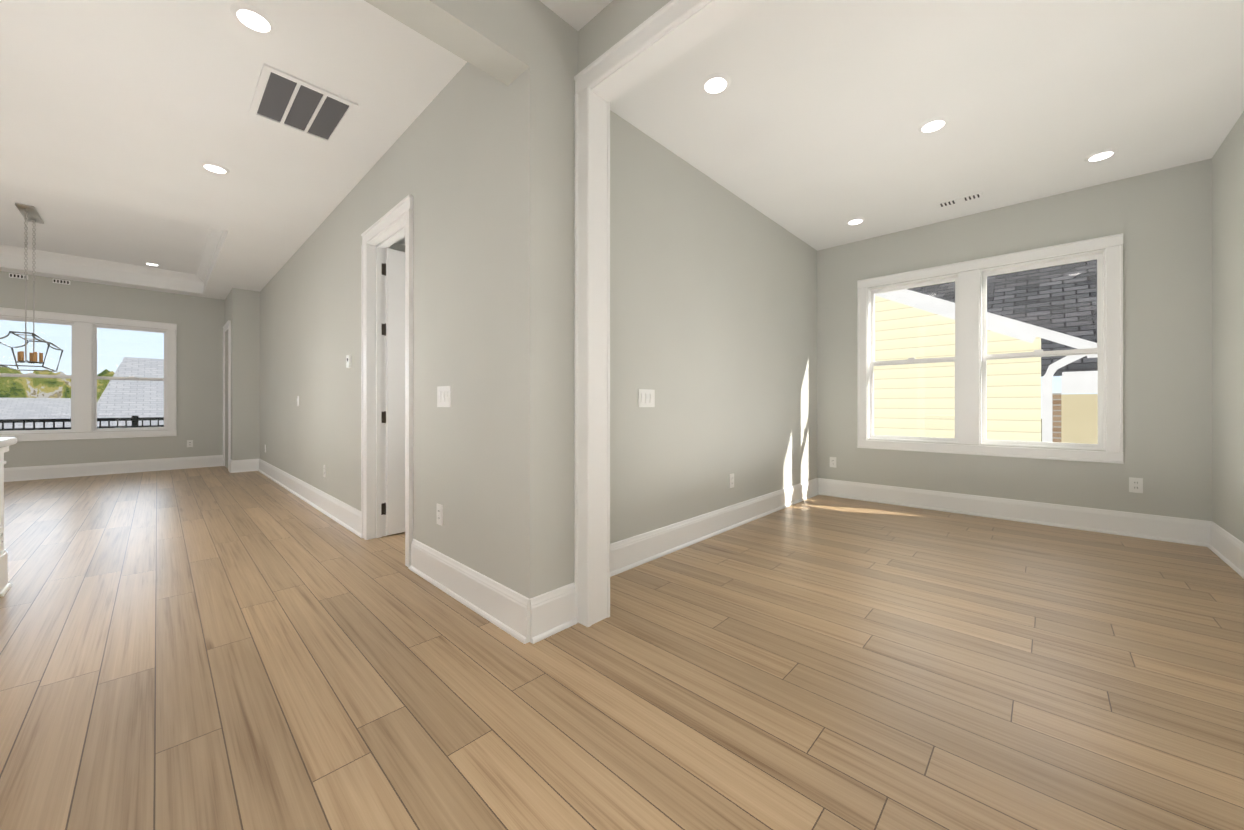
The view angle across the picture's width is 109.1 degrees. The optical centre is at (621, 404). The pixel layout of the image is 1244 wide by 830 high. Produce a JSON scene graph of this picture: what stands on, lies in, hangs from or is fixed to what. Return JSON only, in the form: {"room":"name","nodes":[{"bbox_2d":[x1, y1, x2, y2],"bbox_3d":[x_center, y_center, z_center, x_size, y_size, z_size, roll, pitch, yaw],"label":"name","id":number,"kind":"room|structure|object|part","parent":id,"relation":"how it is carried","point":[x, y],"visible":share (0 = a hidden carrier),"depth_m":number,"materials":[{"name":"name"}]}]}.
{"room":"empty living room","nodes":[
{"label":"empty living room","id":0,"kind":"room"},
{"bbox_2d":[0,182,224,286],"bbox_3d":[-6.509,-2.071,4.878,4.000,0.259,3.180,0,0,44],"label":"ceiling","id":1,"kind":"structure","parent":0,"point":[79,227],"depth_m":5.46,"materials":[{"name":"white paint"}]},
{"bbox_2d":[0,203,62,371],"bbox_3d":[-6.476,-1.247,4.849,0.935,1.706,0.375,0,0,44],"label":"lantern chandelier","id":2,"kind":"object","parent":1,"relation":"hanging from","point":[29,213],"visible":1,"depth_m":4.80,"materials":[{"name":"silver metal"}]},
{"bbox_2d":[0,244,194,292],"bbox_3d":[-7.841,-1.959,6.161,0.100,0.279,2.760,0,0,44],"label":"crown molding","id":3,"kind":"structure","parent":1,"relation":"attached to","point":[4,249],"depth_m":6.40,"materials":[{"name":"white"}]},
{"bbox_2d":[1,182,215,231],"bbox_3d":[-5.164,-1.962,3.608,0.100,0.279,2.760,0,0,44],"label":"crown molding","id":4,"kind":"structure","parent":1,"relation":"attached to","point":[211,228],"depth_m":4.13,"materials":[{"name":"white"}]},
{"bbox_2d":[144,262,159,265],"bbox_3d":[-6.989,-2.092,6.592,0.170,0.012,0.170,0,0,44],"label":"recessed light","id":5,"kind":"object","parent":1,"relation":"in","point":[152,264],"visible":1,"depth_m":6.58,"materials":[{"name":"white"}]},
{"bbox_2d":[195,228,229,293],"bbox_3d":[-5.516,-1.959,5.920,3.800,0.279,0.100,0,0,44],"label":"crown molding","id":6,"kind":"structure","parent":1,"relation":"attached to","point":[213,238],"depth_m":5.95,"materials":[{"name":"white"}]},
{"bbox_2d":[0,271,224,467],"bbox_3d":[-8.054,-0.573,6.546,0.140,3.250,3.495,0,0,44],"label":"wall","id":7,"kind":"structure","parent":0,"point":[199,321],"depth_m":7.07,"materials":[{"name":"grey paint"}]},
{"bbox_2d":[9,273,27,279],"bbox_3d":[-8.347,-1.779,6.132,0.009,0.060,0.160,0,0,44],"label":"air vent","id":8,"kind":"object","parent":7,"relation":"in","point":[18,276],"visible":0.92,"depth_m":6.12,"materials":[{"name":"white metal"}]},
{"bbox_2d":[0,315,75,433],"bbox_3d":[-8.331,-0.409,6.255,0.140,1.620,0.797,0,0,44],"label":"dining room window","id":9,"kind":"structure","parent":7,"relation":"in","point":[40,376],"depth_m":6.34,"materials":[{"name":"white"}]},
{"bbox_2d":[53,279,69,284],"bbox_3d":[-8.091,-1.778,6.400,0.009,0.060,0.160,0,0,44],"label":"air vent","id":10,"kind":"object","parent":7,"relation":"in","point":[60,281],"visible":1,"depth_m":6.40,"materials":[{"name":"white metal"}]},
{"bbox_2d":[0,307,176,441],"bbox_3d":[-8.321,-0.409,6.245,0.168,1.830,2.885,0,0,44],"label":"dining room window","id":11,"kind":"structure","parent":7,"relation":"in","point":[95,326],"depth_m":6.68,"materials":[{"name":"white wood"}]},
{"bbox_2d":[4,455,222,481],"bbox_3d":[-9.295,0.955,5.133,0.043,0.190,7.010,0,0,44],"label":"baseboard","id":12,"kind":"structure","parent":7,"relation":"attached to","point":[131,466],"depth_m":6.70,"materials":[{"name":"white"}]},
{"bbox_2d":[187,440,192,446],"bbox_3d":[-7.173,0.643,7.359,0.010,0.118,0.072,0,0,44],"label":"outlet","id":13,"kind":"object","parent":7,"relation":"attached to","point":[189,443],"visible":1,"depth_m":7.36,"materials":[{"name":"white plastic"}]},
{"bbox_2d":[225,291,230,467],"bbox_3d":[-6.564,-0.393,7.456,1.040,2.891,0.120,0,0,44],"label":"wall","id":14,"kind":"structure","parent":0,"point":[228,308],"depth_m":7.47,"materials":[{"name":"grey paint"}]},
{"bbox_2d":[223,320,230,469],"bbox_3d":[-6.568,-0.144,7.357,0.920,2.393,0.028,0,0,44],"label":"door frame","id":15,"kind":"structure","parent":14,"relation":"attached to","point":[226,326],"depth_m":7.05,"materials":[{"name":"white wood"}]},
{"bbox_2d":[231,288,259,459],"bbox_3d":[-5.983,-0.393,7.131,0.250,2.891,0.451,0,0,44],"label":"wall","id":16,"kind":"structure","parent":0,"point":[245,374],"depth_m":6.99,"materials":[{"name":"grey paint"}]},
{"bbox_2d":[228,459,255,472],"bbox_3d":[-5.951,0.957,6.962,0.027,0.190,0.307,0,0,44],"label":"baseboard","id":17,"kind":"structure","parent":16,"relation":"attached to","point":[235,466],"depth_m":6.96,"materials":[{"name":"white"}]},
{"bbox_2d":[260,62,481,573],"bbox_3d":[-3.222,-0.396,4.727,7.063,2.891,0.120,0,0,44],"label":"wall","id":18,"kind":"structure","parent":0,"point":[445,159],"depth_m":2.81,"materials":[{"name":"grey paint"}]},
{"bbox_2d":[256,459,360,537],"bbox_3d":[-3.941,0.955,5.310,5.217,0.190,0.027,0,0,44],"label":"baseboard","id":19,"kind":"structure","parent":18,"relation":"attached to","point":[344,514],"depth_m":4.49,"materials":[{"name":"white wood"}]},
{"bbox_2d":[323,465,325,477],"bbox_3d":[-2.913,0.649,4.342,0.072,0.118,0.010,0,0,44],"label":"outlet","id":20,"kind":"object","parent":18,"relation":"attached to","point":[324,470],"visible":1,"depth_m":4.33,"materials":[{"name":"white plastic"}]},
{"bbox_2d":[346,354,351,367],"bbox_3d":[-2.325,-0.371,3.772,0.085,0.115,0.022,0,0,44],"label":"thermostat","id":21,"kind":"object","parent":18,"relation":"attached to","point":[348,361],"visible":1,"depth_m":3.75,"materials":[{"name":"white plastic"}]},
{"bbox_2d":[361,195,412,568],"bbox_3d":[-1.649,-0.148,3.227,0.960,2.393,0.176,0,0,44],"label":"door frame","id":22,"kind":"structure","parent":18,"relation":"attached to","point":[395,214],"depth_m":3.04,"materials":[{"name":"white"}]},
{"bbox_2d":[369,216,404,538],"bbox_3d":[-1.649,-0.112,3.227,0.830,2.320,0.122,0,0,44],"label":"lining","id":23,"kind":"object","parent":18,"relation":"attached to","point":[379,244],"visible":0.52,"depth_m":3.49,"materials":[{"name":"white wood"}]},
{"bbox_2d":[381,248,404,534],"bbox_3d":[-1.623,-0.105,3.802,0.044,2.284,0.819,0,0,44],"label":"door leaf","id":24,"kind":"structure","parent":23,"relation":"attached to","point":[395,391],"depth_m":3.56,"materials":[{"name":"white wood"}]},
{"bbox_3d":[-1.901,-0.126,3.532,0.014,2.005,0.044,0,0,44],"label":"door hinges","id":25,"kind":"part","parent":24,"relation":"part of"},
{"bbox_2d":[437,503,442,525],"bbox_3d":[-1.061,0.638,2.575,0.072,0.118,0.010,0,0,44],"label":"outlet","id":26,"kind":"object","parent":18,"relation":"attached to","point":[439,514],"visible":1,"depth_m":2.56,"materials":[{"name":"white plastic"}]},
{"bbox_2d":[437,386,450,406],"bbox_3d":[-1.022,-0.047,2.537,0.165,0.120,0.013,0,0,44],"label":"light switch","id":27,"kind":"object","parent":18,"relation":"attached to","point":[443,396],"visible":1,"depth_m":2.53,"materials":[{"name":"white plastic"}]},
{"bbox_2d":[409,539,539,643],"bbox_3d":[-0.873,0.952,2.383,1.311,0.190,0.027,0,0,44],"label":"baseboard","id":28,"kind":"structure","parent":18,"relation":"attached to","point":[521,618],"depth_m":2.22,"materials":[{"name":"white wood"}]},
{"bbox_2d":[388,243,404,251],"bbox_3d":[-2.352,-0.395,5.265,0.120,2.891,1.859,0,0,44],"label":"wall","id":29,"kind":"structure","parent":0,"point":[397,246],"depth_m":5.00,"materials":[{"name":"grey paint"}]},
{"bbox_2d":[0,466,1243,829],"bbox_3d":[-2.434,1.107,1.845,14.760,0.120,11.720,0,0,44],"label":"floor","id":30,"kind":"structure","parent":0,"point":[210,648],"depth_m":1.68,"materials":[{"name":"brown wood"}]},
{"bbox_2d":[0,437,16,596],"bbox_3d":[-2.915,0.616,1.080,3.040,0.860,1.330,0,0,44],"label":"base cabinet","id":31,"kind":"object","parent":30,"relation":"on","point":[5,444],"visible":1,"depth_m":2.51,"materials":[{"name":"white wood"}]},
{"bbox_3d":[-3.510,0.637,2.457,0.215,0.820,0.128,0,0,44],"label":"island post","id":32,"kind":"part","parent":31,"relation":"part of","materials":[{"name":"white wood"}]},
{"bbox_2d":[0,437,16,447],"bbox_3d":[-2.915,0.206,1.081,3.040,0.040,1.330,0,0,44],"label":"countertop","id":33,"kind":"structure","parent":31,"relation":"on","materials":[{"name":"white stone"}]},
{"bbox_2d":[482,0,577,598],"bbox_3d":[-0.462,-0.398,2.205,0.414,2.891,0.280,0,0,44],"label":"wall block","id":34,"kind":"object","parent":30,"relation":"on","point":[528,214],"visible":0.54,"depth_m":2.06,"materials":[{"name":"grey paint"}]},
{"bbox_2d":[0,0,1243,299],"bbox_3d":[-2.434,-1.884,1.848,14.760,0.120,11.720,0,0,44],"label":"ceiling","id":35,"kind":"structure","parent":0,"point":[810,120],"depth_m":2.69,"materials":[{"name":"white paint"}]},
{"bbox_2d":[200,162,229,173],"bbox_3d":[-3.126,-1.817,3.406,0.170,0.012,0.170,0,0,44],"label":"recessed light","id":36,"kind":"object","parent":35,"relation":"in","point":[214,167],"visible":0.96,"depth_m":3.38,"materials":[{"name":"white plastic"}]},
{"bbox_2d":[230,2,276,33],"bbox_3d":[-1.738,-1.818,2.093,0.170,0.012,0.170,0,0,44],"label":"recessed light","id":37,"kind":"object","parent":35,"relation":"in","point":[254,18],"visible":0.88,"depth_m":2.08,"materials":[{"name":"white plastic"}]},
{"bbox_2d":[248,63,357,144],"bbox_3d":[-1.963,-1.817,2.725,0.580,0.012,0.450,0,0,44],"label":"ceiling vent","id":38,"kind":"object","parent":35,"relation":"in","point":[289,101],"visible":0.98,"depth_m":2.70,"materials":[{"name":"white metal"}]},
{"bbox_2d":[364,0,529,85],"bbox_3d":[-3.005,-1.674,-0.634,0.175,0.346,7.341,0,0,44],"label":"beam","id":39,"kind":"structure","parent":35,"relation":"attached to","point":[491,38],"depth_m":1.83,"materials":[{"name":"grey paint"}]},
{"bbox_2d":[700,72,730,93],"bbox_3d":[0.531,-1.817,2.516,0.170,0.012,0.170,0,0,44],"label":"recessed light","id":40,"kind":"object","parent":35,"relation":"in","point":[716,83],"visible":0.94,"depth_m":2.50,"materials":[{"name":"white plastic"}]},
{"bbox_2d":[846,217,864,224],"bbox_3d":[2.311,-1.815,4.389,0.170,0.012,0.170,0,0,44],"label":"recessed light","id":41,"kind":"object","parent":35,"relation":"in","point":[854,221],"visible":0.92,"depth_m":4.37,"materials":[{"name":"white"}]},
{"bbox_2d":[917,116,948,132],"bbox_3d":[2.024,-1.817,2.884,0.170,0.012,0.170,0,0,44],"label":"recessed light","id":42,"kind":"object","parent":35,"relation":"in","point":[932,124],"visible":0.88,"depth_m":2.86,"materials":[{"name":"white plastic"}]},
{"bbox_2d":[937,192,982,207],"bbox_3d":[2.998,-1.817,3.936,0.320,0.009,0.120,0,0,44],"label":"ceiling vent","id":43,"kind":"object","parent":35,"relation":"in","point":[960,199],"visible":1,"depth_m":3.92,"materials":[{"name":"white metal"}]},
{"bbox_2d":[1084,148,1117,160],"bbox_3d":[3.494,-1.817,3.233,0.170,0.012,0.170,0,0,44],"label":"recessed light","id":44,"kind":"object","parent":35,"relation":"in","point":[1101,154],"visible":0.98,"depth_m":3.22,"materials":[{"name":"white plastic"}]},
{"bbox_2d":[578,0,670,72],"bbox_3d":[0.505,-0.399,1.557,2.707,2.891,0.116,0,0,44],"label":"wall","id":45,"kind":"structure","parent":0,"point":[611,24],"depth_m":2.01,"materials":[{"name":"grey paint"}]},
{"bbox_2d":[574,0,762,626],"bbox_3d":[0.679,-0.270,1.391,2.355,2.633,0.172,0,0,44],"label":"door frame","id":46,"kind":"structure","parent":45,"relation":"attached to","point":[662,21],"depth_m":2.10,"materials":[{"name":"white wood"}]},
{"bbox_2d":[610,110,816,543],"bbox_3d":[0.983,-0.397,3.933,0.120,2.891,3.983,0,0,44],"label":"wall","id":47,"kind":"structure","parent":0,"point":[713,314],"depth_m":3.44,"materials":[{"name":"grey paint"}]},
{"bbox_2d":[638,389,654,406],"bbox_3d":[0.168,-0.045,2.981,0.013,0.120,0.165,0,0,44],"label":"light switch","id":48,"kind":"object","parent":47,"relation":"attached to","point":[646,397],"visible":1,"depth_m":2.97,"materials":[{"name":"white plastic"}]},
{"bbox_2d":[610,478,817,576],"bbox_3d":[0.997,0.954,3.839,0.027,0.190,3.817,0,0,44],"label":"baseboard","id":49,"kind":"structure","parent":47,"relation":"attached to","point":[629,553],"depth_m":3.41,"materials":[{"name":"white wood"}]},
{"bbox_2d":[729,473,733,487],"bbox_3d":[0.941,0.649,3.794,0.010,0.118,0.072,0,0,44],"label":"outlet","id":50,"kind":"object","parent":47,"relation":"attached to","point":[731,480],"visible":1,"depth_m":3.79,"materials":[{"name":"white plastic"}]},
{"bbox_2d":[817,158,1211,520],"bbox_3d":[3.379,-0.396,4.303,3.077,2.891,0.140,0,0,44],"label":"wall","id":51,"kind":"structure","parent":0,"point":[1173,202],"depth_m":3.61,"materials":[{"name":"grey paint"}]},
{"bbox_2d":[830,457,835,467],"bbox_3d":[2.429,0.660,5.105,0.072,0.118,0.010,0,0,44],"label":"outlet","id":52,"kind":"object","parent":51,"relation":"attached to","point":[832,461],"visible":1,"depth_m":5.10,"materials":[{"name":"white plastic"}]},
{"bbox_2d":[867,273,958,443],"bbox_3d":[3.031,-0.452,4.635,0.816,1.657,0.140,0,0,44],"label":"room window","id":53,"kind":"structure","parent":51,"relation":"in","point":[872,362],"depth_m":4.65,"materials":[{"name":"white"}]},
{"bbox_2d":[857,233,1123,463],"bbox_3d":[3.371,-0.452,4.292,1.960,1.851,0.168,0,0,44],"label":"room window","id":54,"kind":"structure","parent":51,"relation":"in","point":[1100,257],"depth_m":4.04,"materials":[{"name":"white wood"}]},
{"bbox_2d":[818,478,1201,545],"bbox_3d":[3.327,0.954,4.236,2.760,0.190,0.027,0,0,44],"label":"baseboard","id":55,"kind":"structure","parent":51,"relation":"attached to","point":[1139,525],"depth_m":3.94,"materials":[{"name":"white wood"}]},
{"bbox_2d":[1129,477,1142,492],"bbox_3d":[4.086,0.639,3.524,0.072,0.118,0.010,0,0,44],"label":"outlet","id":56,"kind":"object","parent":51,"relation":"attached to","point":[1135,485],"visible":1,"depth_m":3.52,"materials":[{"name":"white plastic"}]},
{"bbox_2d":[1212,111,1243,542],"bbox_3d":[3.123,-0.399,1.892,0.120,2.891,3.983,0,0,44],"label":"wall","id":57,"kind":"structure","parent":0,"point":[1228,336],"depth_m":2.98,"materials":[{"name":"grey paint"}]},
{"bbox_2d":[1202,520,1243,578],"bbox_3d":[3.031,0.952,1.900,0.027,0.190,3.817,0,0,44],"label":"baseboard","id":58,"kind":"structure","parent":57,"relation":"attached to","point":[1226,547],"depth_m":3.00,"materials":[{"name":"white"}]},
{"label":"outside","id":59,"kind":"structure","parent":0,"visible":0},
{"bbox_3d":[-22.054,2.138,41.751,170.000,0.300,150.000,0,0,44],"label":"ground","id":60,"kind":"structure","parent":59,"visible":0},
{"bbox_2d":[0,367,113,401],"bbox_3d":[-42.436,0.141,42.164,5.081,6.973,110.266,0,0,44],"label":"trees","id":61,"kind":"object","parent":60,"relation":"on","point":[50,392],"depth_m":36.41,"materials":[{"name":"green plant"}]},
{"bbox_2d":[65,384,70,397],"bbox_3d":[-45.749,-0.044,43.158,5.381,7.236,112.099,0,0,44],"label":"trees","id":62,"kind":"object","parent":60,"relation":"on","point":[68,388],"depth_m":39.30,"materials":[{"name":"green plant"}]},
{"bbox_2d":[55,369,109,385],"bbox_3d":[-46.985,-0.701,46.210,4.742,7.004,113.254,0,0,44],"label":"trees","id":63,"kind":"object","parent":60,"relation":"on","point":[105,371],"depth_m":40.34,"materials":[{"name":"green plant"}]},
{"bbox_2d":[874,296,1040,441],"bbox_3d":[3.218,-1.385,8.672,7.240,6.678,0.001,0,0,44],"label":"neighboring house siding","id":64,"kind":"object","parent":60,"relation":"on","point":[931,377],"depth_m":7.02,"materials":[{"name":"yellow"}]},
{"bbox_2d":[875,289,1097,441],"bbox_3d":[3.684,-1.418,8.822,8.012,6.723,1.540,0,0,44],"label":"neighbor whitework","id":65,"kind":"object","parent":60,"relation":"on","point":[1002,324],"depth_m":6.22,"materials":[{"name":"white paint"}]},
{"bbox_2d":[908,259,1097,375],"bbox_3d":[5.423,-3.168,11.450,9.600,5.550,6.940,0,0,44],"label":"neighbor roof","id":66,"kind":"structure","parent":65,"relation":"on","point":[1051,319],"depth_m":7.42,"materials":[{"name":"grey"}]},
{"bbox_2d":[1052,393,1060,442],"bbox_3d":[6.046,0.891,6.170,0.095,2.100,0.315,0,0,44],"label":"brick column","id":67,"kind":"structure","parent":60,"relation":"on","point":[1055,425],"depth_m":6.06,"materials":[{"name":"brown brick"}]},
{"bbox_2d":[1061,394,1097,443],"bbox_3d":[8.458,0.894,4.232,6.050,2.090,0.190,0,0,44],"label":"porch","id":68,"kind":"object","parent":60,"relation":"on","point":[1075,423],"depth_m":6.13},
{"bbox_2d":[1061,371,1097,393],"bbox_3d":[8.358,-0.308,4.129,6.050,0.285,0.480,0,0,44],"label":"beam","id":69,"kind":"structure","parent":68,"relation":"on","point":[1075,384],"depth_m":5.93,"materials":[{"name":"white paint"}]},
{"bbox_3d":[-9.955,1.562,6.723,2.860,0.780,12.000,0,0,44],"label":"deck","id":70,"kind":"object","parent":60,"relation":"on","visible":0},
{"bbox_2d":[0,416,163,430],"bbox_3d":[-10.882,0.693,7.607,0.090,0.960,12.000,0,0,44],"label":"deck railing","id":71,"kind":"object","parent":70,"relation":"on","point":[134,422],"depth_m":8.21,"materials":[{"name":"black metal"}]},
{"bbox_3d":[-13.405,1.396,20.031,7.700,1.120,12.700,0,0,44],"label":"roof","id":72,"kind":"structure","parent":0,"visible":0},
{"bbox_2d":[97,357,163,425],"bbox_3d":[-11.867,-0.436,18.566,4.250,2.500,13.500,0,0,44],"label":"roof","id":73,"kind":"structure","parent":72,"relation":"on","point":[154,396],"depth_m":14.25,"materials":[{"name":"grey"}]},
{"bbox_3d":[-33.175,1.816,15.600,7.200,0.270,20.000,0,0,44],"label":"roof","id":74,"kind":"structure","parent":0,"visible":0},
{"bbox_2d":[0,398,70,428],"bbox_3d":[-31.727,0.660,14.221,4.000,2.000,20.800,0,0,44],"label":"roof","id":75,"kind":"structure","parent":74,"relation":"on","point":[24,404],"depth_m":20.37,"materials":[{"name":"grey"}]}
]}

